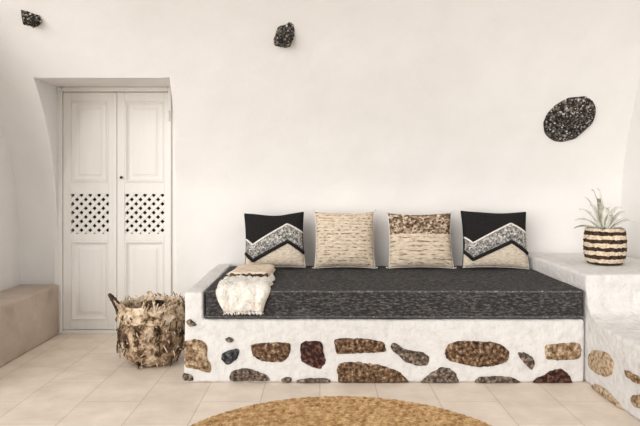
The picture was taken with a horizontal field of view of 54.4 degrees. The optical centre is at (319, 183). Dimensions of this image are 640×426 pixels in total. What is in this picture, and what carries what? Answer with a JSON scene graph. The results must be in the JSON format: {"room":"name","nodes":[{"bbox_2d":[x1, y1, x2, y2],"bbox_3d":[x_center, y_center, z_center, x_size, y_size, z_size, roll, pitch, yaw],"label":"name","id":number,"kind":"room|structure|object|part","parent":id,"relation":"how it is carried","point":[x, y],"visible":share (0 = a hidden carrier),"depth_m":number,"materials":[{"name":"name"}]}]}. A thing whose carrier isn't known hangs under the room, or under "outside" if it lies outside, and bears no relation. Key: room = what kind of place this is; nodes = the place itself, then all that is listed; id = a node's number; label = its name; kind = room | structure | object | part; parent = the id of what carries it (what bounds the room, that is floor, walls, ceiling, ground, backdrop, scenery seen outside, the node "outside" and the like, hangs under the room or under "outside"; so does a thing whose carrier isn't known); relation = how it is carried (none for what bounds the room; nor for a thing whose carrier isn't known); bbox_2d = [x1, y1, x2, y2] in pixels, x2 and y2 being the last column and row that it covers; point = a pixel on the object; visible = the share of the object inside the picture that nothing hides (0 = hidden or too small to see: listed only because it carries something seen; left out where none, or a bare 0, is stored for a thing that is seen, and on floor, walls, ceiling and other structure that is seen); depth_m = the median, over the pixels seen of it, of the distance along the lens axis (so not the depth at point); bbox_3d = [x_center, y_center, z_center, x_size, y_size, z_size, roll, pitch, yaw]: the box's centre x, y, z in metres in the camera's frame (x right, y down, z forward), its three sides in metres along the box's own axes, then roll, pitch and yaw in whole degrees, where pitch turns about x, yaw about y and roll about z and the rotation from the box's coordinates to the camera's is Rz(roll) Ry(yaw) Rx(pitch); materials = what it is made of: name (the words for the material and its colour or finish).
{"room":"traditional dwelling","nodes":[
{"label":"traditional dwelling","id":0,"kind":"room"},
{"bbox_2d":[0,123,20,291],"bbox_3d":[-2.301,-0.375,4.240,0.014,3.050,1.240,0,0,0],"label":"wall","id":1,"kind":"structure","parent":0,"point":[10,262],"depth_m":4.59,"materials":[{"name":"white paint"}]},
{"bbox_2d":[72,194,164,233],"bbox_3d":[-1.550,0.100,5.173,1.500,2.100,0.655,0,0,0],"label":"lattice","id":2,"kind":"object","parent":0,"point":[81,195],"depth_m":5.50,"materials":[{"name":"paint"}]},
{"bbox_2d":[0,0,639,299],"bbox_3d":[0.040,-0.350,3.717,4.920,3.000,2.245,0,0,0],"label":"wall","id":3,"kind":"structure","parent":0,"point":[410,107],"depth_m":4.37,"materials":[{"name":"white paint"}]},
{"bbox_2d":[21,10,41,27],"bbox_3d":[-1.828,-1.052,3.957,0.139,0.118,0.102,0,0,-23],"label":"stone","id":4,"kind":"object","parent":3,"relation":"attached to","point":[29,19],"depth_m":3.91,"materials":[{"name":"black stone"}]},
{"bbox_2d":[54,87,180,333],"bbox_3d":[-1.553,0.203,4.787,0.974,1.894,0.086,0,0,0],"label":"door","id":5,"kind":"structure","parent":3,"relation":"in","point":[117,142],"depth_m":4.79,"materials":[{"name":"white paint"}]},
{"bbox_3d":[-1.772,0.744,4.798,0.291,0.614,0.034,0,0,0],"label":"panel","id":6,"kind":"part","parent":5,"relation":"part of","materials":[{"name":"white paint"}]},
{"bbox_3d":[-1.772,-0.324,4.798,0.291,0.633,0.034,0,0,0],"label":"panel","id":7,"kind":"part","parent":5,"relation":"part of","materials":[{"name":"white paint"}]},
{"bbox_3d":[-1.350,0.744,4.798,0.307,0.614,0.034,0,0,0],"label":"panel","id":8,"kind":"part","parent":5,"relation":"part of","materials":[{"name":"white paint"}]},
{"bbox_3d":[-1.350,-0.324,4.798,0.307,0.633,0.034,0,0,0],"label":"panel","id":9,"kind":"part","parent":5,"relation":"part of","materials":[{"name":"white paint"}]},
{"bbox_2d":[273,22,294,47],"bbox_3d":[-0.225,-0.970,4.034,0.120,0.164,0.156,0,0,-27],"label":"stone","id":10,"kind":"object","parent":3,"relation":"attached to","point":[284,36],"depth_m":3.99,"materials":[{"name":"black stone"}]},
{"bbox_2d":[543,96,595,141],"bbox_3d":[1.782,-0.468,4.449,0.359,0.320,0.243,0,0,0],"label":"stone","id":11,"kind":"object","parent":3,"relation":"attached to","point":[569,118],"depth_m":4.39,"materials":[{"name":"black stone"}]},
{"bbox_2d":[0,334,639,425],"bbox_3d":[0.000,1.210,1.300,6.400,0.120,8.600,0,0,0],"label":"floor","id":12,"kind":"structure","parent":0,"point":[66,379],"depth_m":3.40,"materials":[{"name":"tile"}]},
{"bbox_2d":[0,284,58,366],"bbox_3d":[-2.140,0.956,3.977,0.297,0.388,1.560,0,0,0],"label":"concrete bench","id":13,"kind":"object","parent":12,"relation":"on","point":[29,318],"visible":1,"depth_m":4.27,"materials":[{"name":"beige concrete"}]},
{"bbox_2d":[108,291,184,368],"bbox_3d":[-1.075,0.906,4.000,0.460,0.485,0.460,0,0,43],"label":"seagrass basket","id":14,"kind":"object","parent":12,"relation":"on","point":[151,329],"visible":0.94,"depth_m":3.84,"materials":[{"name":"beige wicker"}]},
{"bbox_3d":[-1.306,0.760,3.974,0.092,0.128,0.148,0,0,0],"label":"handle","id":15,"kind":"part","parent":14,"relation":"part of","materials":[{"name":"brown wicker"}]},
{"bbox_3d":[-1.046,0.742,3.820,0.104,0.160,0.075,0,0,0],"label":"handle","id":16,"kind":"part","parent":14,"relation":"part of","materials":[{"name":"beige wicker"}]},
{"bbox_2d":[191,396,491,425],"bbox_3d":[0.100,1.140,2.506,1.659,0.016,1.660,0,0,0],"label":"jute rug","id":17,"kind":"object","parent":12,"relation":"on","point":[324,410],"visible":1,"depth_m":3.07,"materials":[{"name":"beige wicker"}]},
{"bbox_2d":[182,264,583,382],"bbox_3d":[0.369,0.879,4.170,2.332,0.541,1.177,0,0,0],"label":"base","id":18,"kind":"object","parent":12,"relation":"on","point":[302,350],"visible":0.8,"depth_m":3.60,"materials":[{"name":"paint"}]},
{"bbox_2d":[205,266,583,317],"bbox_3d":[0.431,0.692,4.133,2.204,0.164,1.092,0,0,0],"label":"mattress","id":19,"kind":"object","parent":18,"relation":"on","point":[295,292],"visible":0.8,"depth_m":3.59,"materials":[{"name":"grey fabric"}]},
{"bbox_2d":[216,264,275,314],"bbox_3d":[-0.447,0.649,3.934,0.327,0.205,0.813,0,0,0],"label":"throw blanket","id":20,"kind":"object","parent":19,"relation":"on","point":[246,288],"visible":1,"depth_m":3.56,"materials":[{"name":"beige fabric"}]},
{"bbox_3d":[-0.443,0.572,3.882,0.243,0.032,0.033,0,0,0],"label":"dark trim","id":21,"kind":"part","parent":20,"relation":"part of","materials":[{"name":"brown fabric"}]},
{"bbox_2d":[244,212,305,267],"bbox_3d":[-0.330,0.409,4.511,0.448,0.410,0.200,0,0,-3],"label":"cushion","id":22,"kind":"object","parent":19,"relation":"on","point":[277,241],"visible":0.98,"depth_m":4.45,"materials":[{"name":"black fabric"}]},
{"bbox_3d":[-0.330,0.365,4.477,0.418,0.153,0.071,-2,-14,-2],"label":"white trim","id":23,"kind":"part","parent":22,"relation":"part of","materials":[{"name":"fabric"}]},
{"bbox_3d":[-0.326,0.481,4.448,0.433,0.151,0.083,-2,-14,-2],"label":"black trim","id":24,"kind":"part","parent":22,"relation":"part of","materials":[{"name":"fabric"}]},
{"bbox_2d":[313,209,377,267],"bbox_3d":[0.179,0.394,4.519,0.474,0.426,0.196,0,0,0],"label":"cushion","id":25,"kind":"object","parent":19,"relation":"on","point":[342,239],"visible":1,"depth_m":4.46,"materials":[{"name":"fabric"}]},
{"bbox_2d":[385,210,456,268],"bbox_3d":[0.730,0.398,4.517,0.510,0.418,0.189,0,0,3],"label":"cushion","id":26,"kind":"object","parent":19,"relation":"on","point":[422,240],"visible":1,"depth_m":4.46,"materials":[{"name":"beige fabric"}]},
{"bbox_3d":[0.729,0.292,4.547,0.465,0.166,0.150,0,-14,1],"label":"panel","id":27,"kind":"part","parent":26,"relation":"part of","materials":[{"name":"brown fabric"}]},
{"bbox_3d":[0.728,0.489,4.497,0.465,0.239,0.156,0,-14,1],"label":"panel","id":28,"kind":"part","parent":26,"relation":"part of","materials":[{"name":"beige fabric"}]},
{"bbox_2d":[461,211,528,268],"bbox_3d":[1.267,0.404,4.511,0.484,0.416,0.206,0,0,3],"label":"cushion","id":29,"kind":"object","parent":19,"relation":"on","point":[489,239],"visible":1,"depth_m":4.45,"materials":[{"name":"black fabric"}]},
{"bbox_3d":[1.268,0.354,4.477,0.455,0.150,0.069,0,0,0],"label":"white trim","id":30,"kind":"part","parent":29,"relation":"part of","materials":[{"name":"fabric"}]},
{"bbox_3d":[1.264,0.475,4.448,0.471,0.152,0.077,0,0,1],"label":"black trim","id":31,"kind":"part","parent":29,"relation":"part of","materials":[{"name":"fabric"}]},
{"bbox_2d":[527,253,639,420],"bbox_3d":[1.900,0.836,3.228,0.751,0.628,3.062,0,0,0],"label":"stone ledge","id":32,"kind":"object","parent":12,"relation":"on","point":[611,294],"visible":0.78,"depth_m":3.56,"materials":[{"name":"paint"}]},
{"bbox_2d":[575,188,635,264],"bbox_3d":[1.879,0.274,4.083,0.297,0.497,0.335,0,0,44],"label":"potted plant","id":33,"kind":"object","parent":32,"relation":"on","point":[605,243],"visible":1,"depth_m":4.02,"materials":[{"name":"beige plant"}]},
{"bbox_3d":[1.877,0.405,4.099,0.272,0.234,0.273,0,0,0],"label":"basket pot","id":34,"kind":"part","parent":33,"relation":"part of","materials":[{"name":"beige wicker"}]},
{"bbox_2d":[620,77,639,258],"bbox_3d":[2.125,-0.375,3.130,0.346,3.050,3.460,0,0,0],"label":"wall","id":35,"kind":"structure","parent":0,"point":[630,188],"depth_m":4.52,"materials":[{"name":"white paint"}]}
]}

